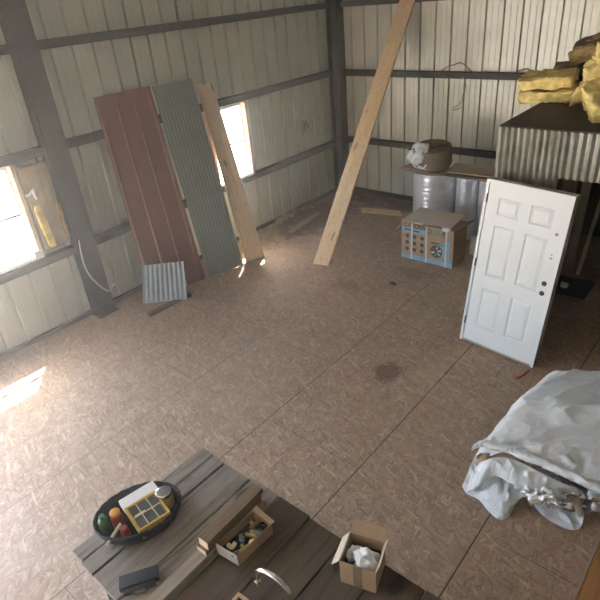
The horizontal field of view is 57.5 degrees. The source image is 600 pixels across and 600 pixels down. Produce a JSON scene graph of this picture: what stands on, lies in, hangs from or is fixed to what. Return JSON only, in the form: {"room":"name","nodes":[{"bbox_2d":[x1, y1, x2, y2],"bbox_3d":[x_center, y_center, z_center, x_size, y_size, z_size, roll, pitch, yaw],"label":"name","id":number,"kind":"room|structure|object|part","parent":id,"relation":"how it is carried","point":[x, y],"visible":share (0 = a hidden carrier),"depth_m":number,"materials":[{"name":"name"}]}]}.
{"room":"farm building","nodes":[
{"label":"farm building","id":0,"kind":"room"},
{"bbox_2d":[0,0,118,318],"bbox_3d":[-3.235,-2.068,7.169,0.270,5.200,0.320,19,38,36],"label":"steel column","id":1,"kind":"structure","parent":0,"point":[15,21],"depth_m":7.13,"materials":[{"name":"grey metal"}]},
{"bbox_2d":[78,240,115,291],"bbox_3d":[-2.970,-0.507,8.014,0.032,0.935,0.397,19,38,36],"label":"hanging cable","id":2,"kind":"object","parent":1,"relation":"hanging from","point":[114,284],"visible":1,"depth_m":7.93,"materials":[{"name":"white plastic"}]},
{"bbox_3d":[-3.016,0.171,8.452,0.270,0.020,0.320,19,38,36],"label":"plate","id":3,"kind":"part","parent":1,"relation":"part of","materials":[{"name":"metal"}]},
{"bbox_2d":[0,0,334,353],"bbox_3d":[-4.332,-1.474,6.318,0.045,5.200,15.760,19,38,36],"label":"wall","id":4,"kind":"structure","parent":0,"point":[238,57],"depth_m":8.30,"materials":[{"name":"beige metal"}]},
{"bbox_2d":[0,44,13,55],"bbox_3d":[-6.450,-1.042,3.623,0.131,0.105,9.240,19,38,36],"label":"trim","id":5,"kind":"structure","parent":4,"relation":"attached to","point":[5,49],"depth_m":6.48,"materials":[{"name":"metal"}]},
{"bbox_2d":[0,165,44,274],"bbox_3d":[-3.932,-0.953,6.936,0.170,1.260,0.975,19,38,36],"label":"window","id":6,"kind":"structure","parent":4,"relation":"in","point":[9,172],"depth_m":7.20,"materials":[{"name":"white plastic"}]},
{"bbox_3d":[-3.969,-0.958,6.970,0.050,0.030,0.805,19,38,36],"label":"meeting rail","id":7,"kind":"part","parent":6,"relation":"part of","materials":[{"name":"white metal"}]},
{"bbox_3d":[-3.858,-0.420,7.219,0.110,0.045,0.871,19,38,36],"label":"sill","id":8,"kind":"part","parent":6,"relation":"part of","materials":[{"name":"white plastic"}]},
{"bbox_2d":[34,249,44,259],"bbox_3d":[-3.538,-0.617,7.412,0.017,0.120,0.120,19,38,36],"label":"clip","id":9,"kind":"object","parent":6,"relation":"attached to","point":[39,254],"visible":1,"depth_m":7.40,"materials":[{"name":"white plastic"}]},
{"bbox_2d":[0,146,45,167],"bbox_3d":[-4.087,-1.494,6.474,0.131,0.105,2.190,19,38,36],"label":"trim","id":10,"kind":"structure","parent":4,"relation":"attached to","point":[27,154],"depth_m":6.94,"materials":[{"name":"metal"}]},
{"bbox_2d":[0,245,76,284],"bbox_3d":[-3.967,-0.267,7.177,0.131,0.105,2.190,19,38,36],"label":"trim","id":11,"kind":"structure","parent":4,"relation":"attached to","point":[69,250],"depth_m":7.49,"materials":[{"name":"metal"}]},
{"bbox_2d":[16,160,70,251],"bbox_3d":[-3.433,-1.255,7.378,0.138,1.160,0.407,15,36,32],"label":"insulation batt","id":12,"kind":"object","parent":4,"relation":"attached to","point":[47,212],"visible":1,"depth_m":7.33,"materials":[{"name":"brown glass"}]},
{"bbox_2d":[25,189,37,199],"bbox_3d":[-3.506,-1.369,7.131,0.031,0.148,0.142,19,38,36],"label":"strap loop","id":13,"kind":"object","parent":12,"relation":"attached to","point":[32,191],"visible":1,"depth_m":7.12,"materials":[{"name":"white plastic"}]},
{"bbox_2d":[0,188,337,360],"bbox_3d":[-1.707,-0.821,9.921,0.050,0.060,8.360,19,38,36],"label":"trim","id":14,"kind":"structure","parent":4,"relation":"attached to","point":[14,350],"depth_m":8.32,"materials":[{"name":"metal"}]},
{"bbox_2d":[37,2,329,49],"bbox_3d":[-1.392,-4.416,8.651,0.131,0.105,5.980,19,38,36],"label":"trim","id":15,"kind":"structure","parent":4,"relation":"attached to","point":[158,28],"depth_m":8.02,"materials":[{"name":"metal"}]},
{"bbox_2d":[66,70,332,147],"bbox_3d":[-1.289,-3.361,9.256,0.131,0.105,5.980,19,38,36],"label":"trim","id":16,"kind":"structure","parent":4,"relation":"attached to","point":[94,136],"depth_m":9.53,"materials":[{"name":"metal"}]},
{"bbox_2d":[94,140,336,244],"bbox_3d":[-1.169,-2.133,9.959,0.131,0.105,5.980,19,38,36],"label":"trim","id":17,"kind":"structure","parent":4,"relation":"attached to","point":[121,229],"depth_m":10.39,"materials":[{"name":"metal"}]},
{"bbox_2d":[203,102,255,186],"bbox_3d":[-1.233,-2.735,9.627,0.170,1.280,0.910,19,38,36],"label":"window","id":18,"kind":"structure","parent":4,"relation":"in","point":[241,106],"depth_m":9.78,"materials":[{"name":"white plastic"}]},
{"bbox_3d":[-1.276,-2.758,9.655,0.060,1.260,0.830,19,38,36],"label":"frame","id":19,"kind":"part","parent":18,"relation":"part of","materials":[{"name":"white plastic"}]},
{"bbox_3d":[-1.271,-2.740,9.662,0.050,0.030,0.740,19,38,36],"label":"meeting rail","id":20,"kind":"part","parent":18,"relation":"part of","materials":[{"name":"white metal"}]},
{"bbox_3d":[-1.158,-2.193,9.915,0.110,0.045,0.806,19,38,36],"label":"sill","id":21,"kind":"part","parent":18,"relation":"part of","materials":[{"name":"white plastic"}]},
{"bbox_2d":[300,107,310,135],"bbox_3d":[0.096,-3.637,10.995,0.053,0.623,0.318,19,38,36],"label":"tuft","id":22,"kind":"object","parent":4,"relation":"attached to","point":[304,124],"visible":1,"depth_m":11.03,"materials":[{"name":"beige plant"}]},
{"bbox_2d":[0,191,599,599],"bbox_3d":[0.483,2.389,4.106,12.050,0.100,15.810,19,38,36],"label":"floor","id":23,"kind":"structure","parent":0,"point":[347,393],"depth_m":6.21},
{"bbox_2d":[93,86,204,285],"bbox_3d":[-2.194,-1.571,8.308,0.651,3.012,1.061,19,38,36],"label":"metal panel","id":24,"kind":"object","parent":23,"relation":"on","point":[133,133],"visible":0.89,"depth_m":8.25,"materials":[{"name":"red metal"}]},
{"bbox_2d":[142,261,186,303],"bbox_3d":[-2.118,-0.270,8.454,0.721,0.574,0.194,-7,30,-2],"label":"corrugated offcut","id":25,"kind":"object","parent":23,"relation":"on","point":[162,282],"visible":1,"depth_m":8.45,"materials":[{"name":"grey metal"}]},
{"bbox_2d":[147,292,191,316],"bbox_3d":[-2.008,0.066,8.445,0.090,0.038,0.772,21,39,38],"label":"stick","id":26,"kind":"object","parent":23,"relation":"on","point":[173,302],"visible":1,"depth_m":8.36,"materials":[{"name":"wood"}]},
{"bbox_2d":[151,79,242,276],"bbox_3d":[-1.653,-1.931,8.870,0.749,2.990,0.868,-22,34,-27],"label":"metal panel","id":27,"kind":"object","parent":23,"relation":"on","point":[177,102],"visible":1,"depth_m":8.82,"materials":[{"name":"grey metal"}]},
{"bbox_2d":[197,83,263,261],"bbox_3d":[-1.166,-2.099,9.226,0.339,2.872,0.930,-26,35,-31],"label":"board","id":28,"kind":"object","parent":23,"relation":"on","point":[247,232],"visible":1,"depth_m":9.24,"materials":[{"name":"brown wood"}]},
{"bbox_2d":[72,447,440,599],"bbox_3d":[-0.186,2.177,3.579,2.508,0.901,1.204,19,38,36],"label":"wooden table","id":29,"kind":"object","parent":23,"relation":"on","point":[299,550],"visible":0.79,"depth_m":3.60,"materials":[{"name":"brown wood"}]},
{"bbox_3d":[-1.393,2.086,3.986,0.090,0.859,0.090,19,38,36],"label":"leg","id":30,"kind":"part","parent":29,"relation":"part of","materials":[{"name":"grey wood"}]},
{"bbox_2d":[92,481,181,544],"bbox_3d":[-1.135,1.512,3.859,0.618,0.127,0.461,-16,31,-17],"label":"basket","id":31,"kind":"object","parent":29,"relation":"on","point":[112,502],"visible":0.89,"depth_m":3.82,"materials":[{"name":"black plastic"}]},
{"bbox_2d":[98,513,111,533],"bbox_3d":[-1.355,1.543,3.778,0.072,0.156,0.072,19,38,36],"label":"bottle","id":32,"kind":"object","parent":31,"relation":"in","point":[104,524],"visible":1,"depth_m":3.75,"materials":[{"name":"green plastic"}]},
{"bbox_2d":[105,523,121,545],"bbox_3d":[-1.260,1.587,3.699,0.023,0.039,0.164,5,31,18],"label":"tube","id":33,"kind":"object","parent":31,"relation":"in","point":[119,524],"visible":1,"depth_m":3.70,"materials":[{"name":"beige plastic"}]},
{"bbox_2d":[109,508,124,529],"bbox_3d":[-1.275,1.522,3.806,0.080,0.146,0.080,19,38,36],"label":"bottle","id":34,"kind":"object","parent":31,"relation":"in","point":[116,517],"visible":0.9,"depth_m":3.77,"materials":[{"name":"red plastic"}]},
{"bbox_2d":[120,525,131,536],"bbox_3d":[-1.190,1.584,3.724,0.064,0.106,0.064,19,38,36],"label":"bottle","id":35,"kind":"object","parent":31,"relation":"in","point":[125,531],"visible":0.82,"depth_m":3.70,"materials":[{"name":"red plastic"}]},
{"bbox_2d":[119,481,157,511],"bbox_3d":[-1.163,1.423,3.953,0.270,0.050,0.100,-26,36,-32],"label":"lid","id":36,"kind":"object","parent":31,"relation":"in","point":[149,487],"visible":0.79,"depth_m":3.94,"materials":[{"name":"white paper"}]},
{"bbox_2d":[124,490,171,538],"bbox_3d":[-1.055,1.491,3.804,0.235,0.086,0.263,-25,35,-31],"label":"parts organiser","id":37,"kind":"object","parent":31,"relation":"in","point":[146,512],"visible":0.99,"depth_m":3.78,"materials":[{"name":"yellow plastic"}]},
{"bbox_3d":[-1.143,1.482,3.804,0.059,0.034,0.095,-25,35,-31],"label":"compartment lid","id":38,"kind":"part","parent":37,"relation":"part of","materials":[{"name":"grey plastic"}]},
{"bbox_3d":[-1.077,1.518,3.730,0.059,0.034,0.095,-25,35,-31],"label":"compartment lid","id":39,"kind":"part","parent":37,"relation":"part of","materials":[{"name":"plastic"}]},
{"bbox_3d":[-1.092,1.458,3.837,0.059,0.034,0.095,-25,35,-31],"label":"compartment lid","id":40,"kind":"part","parent":37,"relation":"part of","materials":[{"name":"plastic"}]},
{"bbox_3d":[-1.026,1.494,3.763,0.059,0.034,0.095,-25,35,-31],"label":"compartment lid","id":41,"kind":"part","parent":37,"relation":"part of","materials":[{"name":"plastic"}]},
{"bbox_3d":[-1.042,1.434,3.870,0.059,0.034,0.095,-25,35,-31],"label":"compartment lid","id":42,"kind":"part","parent":37,"relation":"part of","materials":[{"name":"plastic"}]},
{"bbox_3d":[-0.976,1.470,3.796,0.059,0.034,0.095,-25,35,-31],"label":"compartment lid","id":43,"kind":"part","parent":37,"relation":"part of","materials":[{"name":"plastic"}]},
{"bbox_2d":[156,486,174,509],"bbox_3d":[-0.968,1.423,3.928,0.116,0.146,0.116,19,38,36],"label":"jar","id":44,"kind":"object","parent":31,"relation":"in","point":[164,493],"visible":0.93,"depth_m":3.89,"materials":[{"name":"yellow plastic"}]},
{"bbox_2d":[119,564,159,595],"bbox_3d":[-1.016,1.779,3.456,0.250,0.045,0.135,-13,30,-12],"label":"case","id":45,"kind":"object","parent":29,"relation":"on","point":[138,581],"visible":1,"depth_m":3.44,"materials":[{"name":"grey plastic"}]},
{"bbox_3d":[-1.003,1.804,3.423,0.200,0.032,0.030,-13,30,-12],"label":"hinged lid","id":46,"kind":"part","parent":45,"relation":"part of","materials":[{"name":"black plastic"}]},
{"bbox_2d":[146,497,265,599],"bbox_3d":[-0.663,1.690,3.558,0.090,0.038,1.200,19,38,36],"label":"flat board","id":47,"kind":"object","parent":29,"relation":"on","point":[198,559],"visible":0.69,"depth_m":3.46,"materials":[{"name":"brown wood"}]},
{"bbox_2d":[197,498,260,555],"bbox_3d":[-0.477,1.522,3.743,0.089,0.038,0.538,18,37,35],"label":"wood offcut","id":48,"kind":"object","parent":47,"relation":"on","point":[200,547],"visible":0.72,"depth_m":3.63,"materials":[{"name":"brown wood"}]},
{"bbox_2d":[199,495,260,549],"bbox_3d":[-0.469,1.486,3.727,0.089,0.038,0.514,18,37,35],"label":"wood offcut","id":49,"kind":"object","parent":48,"relation":"on","point":[259,497],"visible":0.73,"depth_m":3.67,"materials":[{"name":"brown wood"}]},
{"bbox_2d":[198,483,262,546],"bbox_3d":[-0.462,1.450,3.711,0.089,0.038,0.538,18,37,35],"label":"wood offcut","id":50,"kind":"object","parent":49,"relation":"on","point":[254,491],"visible":1,"depth_m":3.68,"materials":[{"name":"brown wood"}]},
{"bbox_2d":[232,592,248,599],"bbox_3d":[-0.359,1.851,3.243,0.170,0.020,0.170,17,37,34],"label":"wooden frame","id":51,"kind":"object","parent":29,"relation":"on","point":[238,596],"visible":1,"depth_m":3.31,"materials":[{"name":"brown wood"}]},
{"bbox_2d":[216,505,274,565],"bbox_3d":[-0.351,1.569,3.631,0.208,0.123,0.367,19,38,36],"label":"box","id":52,"kind":"object","parent":29,"relation":"on","point":[257,513],"visible":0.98,"depth_m":3.62,"materials":[{"name":"cardboard"}]},
{"bbox_2d":[226,541,236,549],"bbox_3d":[-0.447,1.612,3.592,0.055,0.043,0.057,19,38,36],"label":"pipe elbow","id":53,"kind":"object","parent":52,"relation":"in","point":[230,546],"visible":1,"depth_m":3.58,"materials":[{"name":"beige plastic"}]},
{"bbox_2d":[230,537,238,543],"bbox_3d":[-0.432,1.597,3.619,0.065,0.030,0.066,19,38,36],"label":"ring","id":54,"kind":"object","parent":52,"relation":"in","point":[233,538],"visible":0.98,"depth_m":3.62,"materials":[{"name":"black plastic"}]},
{"bbox_2d":[238,533,244,543],"bbox_3d":[-0.384,1.574,3.602,0.041,0.045,0.063,-14,31,-14],"label":"coupling","id":55,"kind":"object","parent":52,"relation":"in","point":[241,538],"visible":1,"depth_m":3.59,"materials":[{"name":"grey metal"}]},
{"bbox_2d":[238,543,247,550],"bbox_3d":[-0.370,1.612,3.554,0.073,0.043,0.051,-23,34,-27],"label":"pipe tee","id":56,"kind":"object","parent":52,"relation":"in","point":[242,546],"visible":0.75,"depth_m":3.55,"materials":[{"name":"gold metal"}]},
{"bbox_2d":[243,527,250,534],"bbox_3d":[-0.352,1.551,3.661,0.065,0.030,0.066,19,38,36],"label":"ring","id":57,"kind":"object","parent":52,"relation":"in","point":[247,528],"visible":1,"depth_m":3.67,"materials":[{"name":"black plastic"}]},
{"bbox_2d":[245,529,256,537],"bbox_3d":[-0.324,1.558,3.641,0.073,0.043,0.051,4,31,16],"label":"pipe tee","id":58,"kind":"object","parent":52,"relation":"in","point":[251,534],"visible":0.95,"depth_m":3.62,"materials":[{"name":"gold metal"}]},
{"bbox_2d":[249,520,258,529],"bbox_3d":[-0.321,1.527,3.719,0.053,0.043,0.074,19,38,36],"label":"pipe tee","id":59,"kind":"object","parent":52,"relation":"in","point":[253,524],"visible":0.92,"depth_m":3.71,"materials":[{"name":"gold metal"}]},
{"bbox_2d":[253,529,261,535],"bbox_3d":[-0.277,1.545,3.634,0.063,0.045,0.041,11,33,26],"label":"coupling","id":60,"kind":"object","parent":52,"relation":"in","point":[257,531],"visible":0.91,"depth_m":3.62,"materials":[{"name":"grey metal"}]},
{"bbox_2d":[258,522,267,529],"bbox_3d":[-0.251,1.525,3.689,0.066,0.030,0.066,19,38,36],"label":"ring","id":61,"kind":"object","parent":52,"relation":"in","point":[260,523],"visible":0.96,"depth_m":3.68,"materials":[{"name":"black plastic"}]},
{"bbox_2d":[254,567,293,599],"bbox_3d":[-0.137,1.685,3.155,0.303,0.358,0.073,19,38,36],"label":"gooseneck faucet","id":62,"kind":"object","parent":29,"relation":"on","point":[272,575],"visible":1,"depth_m":3.06,"materials":[{"name":"silver metal"}]},
{"bbox_2d":[331,519,387,592],"bbox_3d":[0.379,1.567,3.376,0.311,0.255,0.282,8,32,22],"label":"carton","id":63,"kind":"object","parent":29,"relation":"on","point":[364,534],"visible":0.91,"depth_m":3.35,"materials":[{"name":"cardboard"}]},
{"bbox_2d":[346,544,361,561],"bbox_3d":[0.332,1.563,3.367,0.067,0.116,0.119,19,38,36],"label":"plastic bag","id":64,"kind":"object","parent":63,"relation":"in","point":[349,554],"visible":0.72,"depth_m":3.35,"materials":[{"name":"white plastic"}]},
{"bbox_2d":[353,547,379,571],"bbox_3d":[0.400,1.566,3.293,0.179,0.163,0.168,19,38,36],"label":"plastic bag","id":65,"kind":"object","parent":63,"relation":"on","point":[365,558],"visible":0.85,"depth_m":3.25,"materials":[{"name":"white plastic"}]},
{"bbox_2d":[275,217,282,222],"bbox_3d":[-0.416,-1.608,11.072,0.160,0.165,0.178,8,32,22],"label":"scrap","id":66,"kind":"object","parent":23,"relation":"on","point":[279,219],"visible":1,"depth_m":11.02,"materials":[{"name":"brown wood"}]},
{"bbox_2d":[281,213,288,220],"bbox_3d":[-0.317,-1.692,11.187,0.176,0.145,0.246,-12,30,-11],"label":"scrap","id":67,"kind":"object","parent":23,"relation":"on","point":[285,216],"visible":0.9,"depth_m":11.12,"materials":[{"name":"brown wood"}]},
{"bbox_2d":[288,211,321,233],"bbox_3d":[0.108,-1.559,10.930,0.142,0.030,1.203,14,35,30],"label":"strip","id":68,"kind":"object","parent":23,"relation":"on","point":[309,219],"visible":1,"depth_m":10.87,"materials":[{"name":"brown wood"}]},
{"bbox_2d":[313,0,415,265],"bbox_3d":[1.153,-3.009,9.440,0.313,3.881,3.419,15,36,32],"label":"board","id":69,"kind":"object","parent":23,"relation":"on","point":[404,9],"visible":1,"depth_m":9.40,"materials":[{"name":"brown wood"}]},
{"bbox_2d":[361,207,401,215],"bbox_3d":[1.649,-1.794,11.072,0.939,0.035,0.221,10,33,26],"label":"strip","id":70,"kind":"object","parent":23,"relation":"on","point":[364,210],"visible":1,"depth_m":11.02,"materials":[{"name":"brown wood"}]},
{"bbox_2d":[413,165,455,212],"bbox_3d":[2.388,-1.763,9.752,0.738,1.164,0.738,19,38,36],"label":"roll","id":71,"kind":"object","parent":23,"relation":"on","point":[435,192],"visible":0.55,"depth_m":9.38,"materials":[{"name":"silver metal"}]},
{"bbox_2d":[406,170,487,181],"bbox_3d":[2.547,-2.130,9.142,1.630,0.044,0.300,19,38,36],"label":"board","id":72,"kind":"object","parent":71,"relation":"on","point":[477,178],"visible":0.18,"depth_m":8.86,"materials":[{"name":"brown wood"}]},
{"bbox_2d":[401,164,450,175],"bbox_3d":[2.175,-2.242,9.323,0.400,0.030,0.810,-29,37,-35],"label":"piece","id":73,"kind":"object","parent":72,"relation":"on","point":[409,167],"visible":0.5,"depth_m":9.18,"materials":[{"name":"brown wood"}]},
{"bbox_2d":[405,139,451,171],"bbox_3d":[2.196,-2.460,9.232,0.757,0.465,0.662,-13,31,-13],"label":"roll","id":74,"kind":"object","parent":73,"relation":"on","point":[431,155],"visible":1,"depth_m":9.05,"materials":[{"name":"paper"}]},
{"bbox_2d":[447,163,494,177],"bbox_3d":[2.821,-2.109,8.869,0.760,0.079,0.340,17,36,33],"label":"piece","id":75,"kind":"object","parent":72,"relation":"on","point":[457,168],"visible":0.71,"depth_m":8.85,"materials":[{"name":"brown wood"}]},
{"bbox_2d":[396,207,474,268],"bbox_3d":[2.161,-1.024,8.891,1.150,0.777,0.581,19,38,36],"label":"carton","id":76,"kind":"object","parent":23,"relation":"on","point":[436,237],"visible":1,"depth_m":8.76,"materials":[{"name":"cardboard"}]},
{"bbox_2d":[430,246,441,257],"bbox_3d":[2.185,-0.775,8.763,0.210,0.210,0.006,19,38,36],"label":"picture","id":77,"kind":"object","parent":76,"relation":"attached to","point":[435,251],"depth_m":8.76,"materials":[{"name":"paper"}]},
{"bbox_3d":[2.255,-0.783,8.689,0.260,0.375,0.003,19,38,36],"label":"blue panel","id":78,"kind":"part","parent":76,"relation":"part of","materials":[{"name":"blue cardboard"}]},
{"bbox_2d":[455,178,478,239],"bbox_3d":[2.887,-1.655,9.480,0.377,1.164,0.377,19,38,36],"label":"roll","id":79,"kind":"object","parent":23,"relation":"on","point":[467,190],"visible":0.64,"depth_m":9.30,"materials":[{"name":"silver metal"}]},
{"bbox_2d":[469,235,476,254],"bbox_3d":[2.921,-0.885,8.973,0.260,0.330,0.063,15,36,32],"label":"board","id":80,"kind":"object","parent":23,"relation":"on","point":[473,239],"visible":0.36,"depth_m":9.00,"materials":[{"name":"wood"}]},
{"bbox_2d":[475,181,486,235],"bbox_3d":[3.250,-1.542,9.221,0.497,1.164,0.497,19,38,36],"label":"roll","id":81,"kind":"object","parent":23,"relation":"on","point":[482,185],"visible":0.23,"depth_m":9.10,"materials":[{"name":"silver metal"}]},
{"bbox_2d":[459,176,580,367],"bbox_3d":[2.436,-0.273,6.256,1.042,2.144,0.319,22,40,39],"label":"entry door","id":82,"kind":"structure","parent":23,"relation":"on","point":[524,231],"depth_m":6.14,"materials":[{"name":"white paint"}]},
{"bbox_2d":[515,369,528,378],"bbox_3d":[2.567,0.858,6.290,0.236,0.030,0.038,-24,35,-29],"label":"strap","id":83,"kind":"object","parent":23,"relation":"on","point":[522,375],"visible":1,"depth_m":6.26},
{"bbox_2d":[462,369,599,529],"bbox_3d":[2.921,1.169,5.162,1.732,0.655,2.805,19,38,36],"label":"plastic sheet","id":84,"kind":"object","parent":23,"relation":"on","point":[554,427],"visible":1,"depth_m":4.79,"materials":[{"name":"white plastic"}]},
{"bbox_2d":[494,102,599,236],"bbox_3d":[4.649,-1.098,6.738,3.280,2.620,3.652,19,38,36],"label":"storage unit","id":85,"kind":"object","parent":23,"relation":"on","point":[555,145],"visible":0.37,"depth_m":5.80,"materials":[{"name":"metal"}]},
{"bbox_2d":[517,81,580,103],"bbox_3d":[3.118,-2.580,6.780,0.676,0.211,0.761,14,35,31],"label":"insulation batt","id":86,"kind":"object","parent":85,"relation":"on","point":[561,95],"visible":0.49,"depth_m":6.54,"materials":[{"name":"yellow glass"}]},
{"bbox_2d":[518,67,579,90],"bbox_3d":[3.069,-2.724,6.756,0.661,0.212,0.705,12,34,28],"label":"insulation batt","id":87,"kind":"object","parent":86,"relation":"on","point":[546,79],"visible":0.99,"depth_m":6.57,"materials":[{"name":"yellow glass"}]},
{"bbox_3d":[2.820,-0.621,6.247,0.090,2.590,0.090,19,38,36],"label":"post","id":88,"kind":"part","parent":85,"relation":"part of","materials":[{"name":"brown wood"}]},
{"bbox_2d":[554,61,585,81],"bbox_3d":[3.709,-2.854,6.886,0.932,0.535,0.694,6,32,19],"label":"insulation batt","id":89,"kind":"object","parent":85,"relation":"on","point":[558,65],"visible":0.09,"depth_m":7.05,"materials":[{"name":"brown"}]},
{"bbox_2d":[568,32,599,67],"bbox_3d":[3.942,-3.209,6.850,0.991,0.487,0.728,19,38,36],"label":"insulation batt","id":90,"kind":"object","parent":89,"relation":"on","point":[584,48],"visible":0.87,"depth_m":6.87,"materials":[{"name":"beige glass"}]},
{"bbox_3d":[4.587,-2.244,8.779,0.090,2.590,0.090,19,38,36],"label":"post","id":91,"kind":"part","parent":85,"relation":"part of","materials":[{"name":"brown wood"}]},
{"bbox_2d":[569,42,599,105],"bbox_3d":[3.539,-2.547,6.165,0.778,0.729,0.860,19,38,36],"label":"insulation batt","id":92,"kind":"object","parent":85,"relation":"on","point":[591,70],"visible":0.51,"depth_m":6.04,"materials":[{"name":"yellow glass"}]},
{"bbox_2d":[581,77,599,122],"bbox_3d":[3.313,-2.108,5.770,0.630,0.415,0.674,0,30,9],"label":"insulation batt","id":93,"kind":"object","parent":85,"relation":"on","point":[590,95],"visible":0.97,"depth_m":5.73,"materials":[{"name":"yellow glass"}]},
{"bbox_2d":[555,275,595,299],"bbox_3d":[3.917,-0.203,7.929,0.553,0.013,0.577,19,38,36],"label":"mat","id":94,"kind":"object","parent":23,"relation":"on","point":[577,288],"visible":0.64,"depth_m":7.87,"materials":[{"name":"black plastic"}]},
{"bbox_2d":[560,281,568,287],"bbox_3d":[3.818,-0.217,7.891,0.110,0.071,0.099,19,38,36],"label":"cup","id":95,"kind":"object","parent":94,"relation":"on","point":[563,284],"visible":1,"depth_m":7.87,"materials":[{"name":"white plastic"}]},
{"bbox_2d":[565,182,591,265],"bbox_3d":[4.194,-1.512,8.065,0.120,2.100,0.348,19,38,36],"label":"board","id":96,"kind":"object","parent":23,"relation":"on","point":[586,186],"visible":0.71,"depth_m":8.21,"materials":[{"name":"brown wood"}]},
{"bbox_2d":[573,535,599,599],"bbox_3d":[1.952,2.432,2.767,1.405,0.903,2.150,19,38,36],"label":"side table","id":97,"kind":"object","parent":23,"relation":"on","point":[588,588],"visible":1,"depth_m":3.24,"materials":[{"name":"brown wood"}]},
{"bbox_2d":[576,199,599,274],"bbox_3d":[4.278,-1.320,7.818,0.506,2.002,0.054,-22,34,-27],"label":"board","id":98,"kind":"object","parent":23,"relation":"on","point":[597,212],"visible":1,"depth_m":7.98,"materials":[{"name":"brown wood"}]},
{"bbox_2d":[325,0,348,191],"bbox_3d":[0.780,-4.732,11.134,0.310,5.200,0.280,19,38,36],"label":"steel column","id":99,"kind":"structure","parent":0,"point":[334,16],"depth_m":11.29,"materials":[{"name":"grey metal"}]},
{"bbox_2d":[343,0,599,203],"bbox_3d":[5.328,-3.265,7.799,12.000,5.200,0.045,19,38,36],"label":"wall","id":100,"kind":"structure","parent":0,"point":[482,35],"depth_m":9.88,"materials":[{"name":"metal"}]},
{"bbox_2d":[340,0,442,6],"bbox_3d":[5.285,-4.177,7.098,11.720,0.105,0.121,19,38,36],"label":"trim","id":101,"kind":"structure","parent":100,"relation":"attached to","point":[346,3],"depth_m":10.14,"materials":[{"name":"metal"}]},
{"bbox_2d":[354,187,477,207],"bbox_3d":[5.510,-1.033,9.031,12.000,0.090,0.060,19,38,36],"label":"trim","id":102,"kind":"structure","parent":100,"relation":"attached to","point":[357,189],"depth_m":11.85,"materials":[{"name":"metal"}]},
{"bbox_2d":[346,136,495,158],"bbox_3d":[5.503,-1.947,8.376,11.720,0.105,0.121,19,38,36],"label":"trim","id":103,"kind":"structure","parent":100,"relation":"attached to","point":[373,141],"depth_m":10.34,"materials":[{"name":"metal"}]},
{"bbox_2d":[343,69,523,79],"bbox_3d":[5.390,-3.105,7.713,11.720,0.105,0.121,19,38,36],"label":"trim","id":104,"kind":"structure","parent":100,"relation":"attached to","point":[348,72],"depth_m":9.81,"materials":[{"name":"metal"}]},
{"bbox_2d":[452,77,465,110],"bbox_3d":[2.844,-3.676,9.751,0.252,0.580,0.016,19,38,36],"label":"string","id":105,"kind":"object","parent":100,"relation":"hanging from","point":[463,77],"visible":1,"depth_m":9.77,"materials":[{"name":"beige fabric"}]},
{"bbox_2d":[438,62,485,73],"bbox_3d":[2.815,-4.033,9.525,0.899,0.203,0.016,19,38,36],"label":"wire","id":106,"kind":"object","parent":100,"relation":"attached to","point":[459,62],"visible":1,"depth_m":9.46,"materials":[{"name":"orange metal"}]},
{"label":"outside","id":107,"kind":"structure","parent":0,"visible":0},
{"bbox_2d":[0,106,245,263],"bbox_3d":[-18.959,-9.297,28.520,52.500,0.100,100.000,19,38,36],"label":"ground","id":108,"kind":"structure","parent":107,"point":[14,244],"depth_m":14.42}
]}

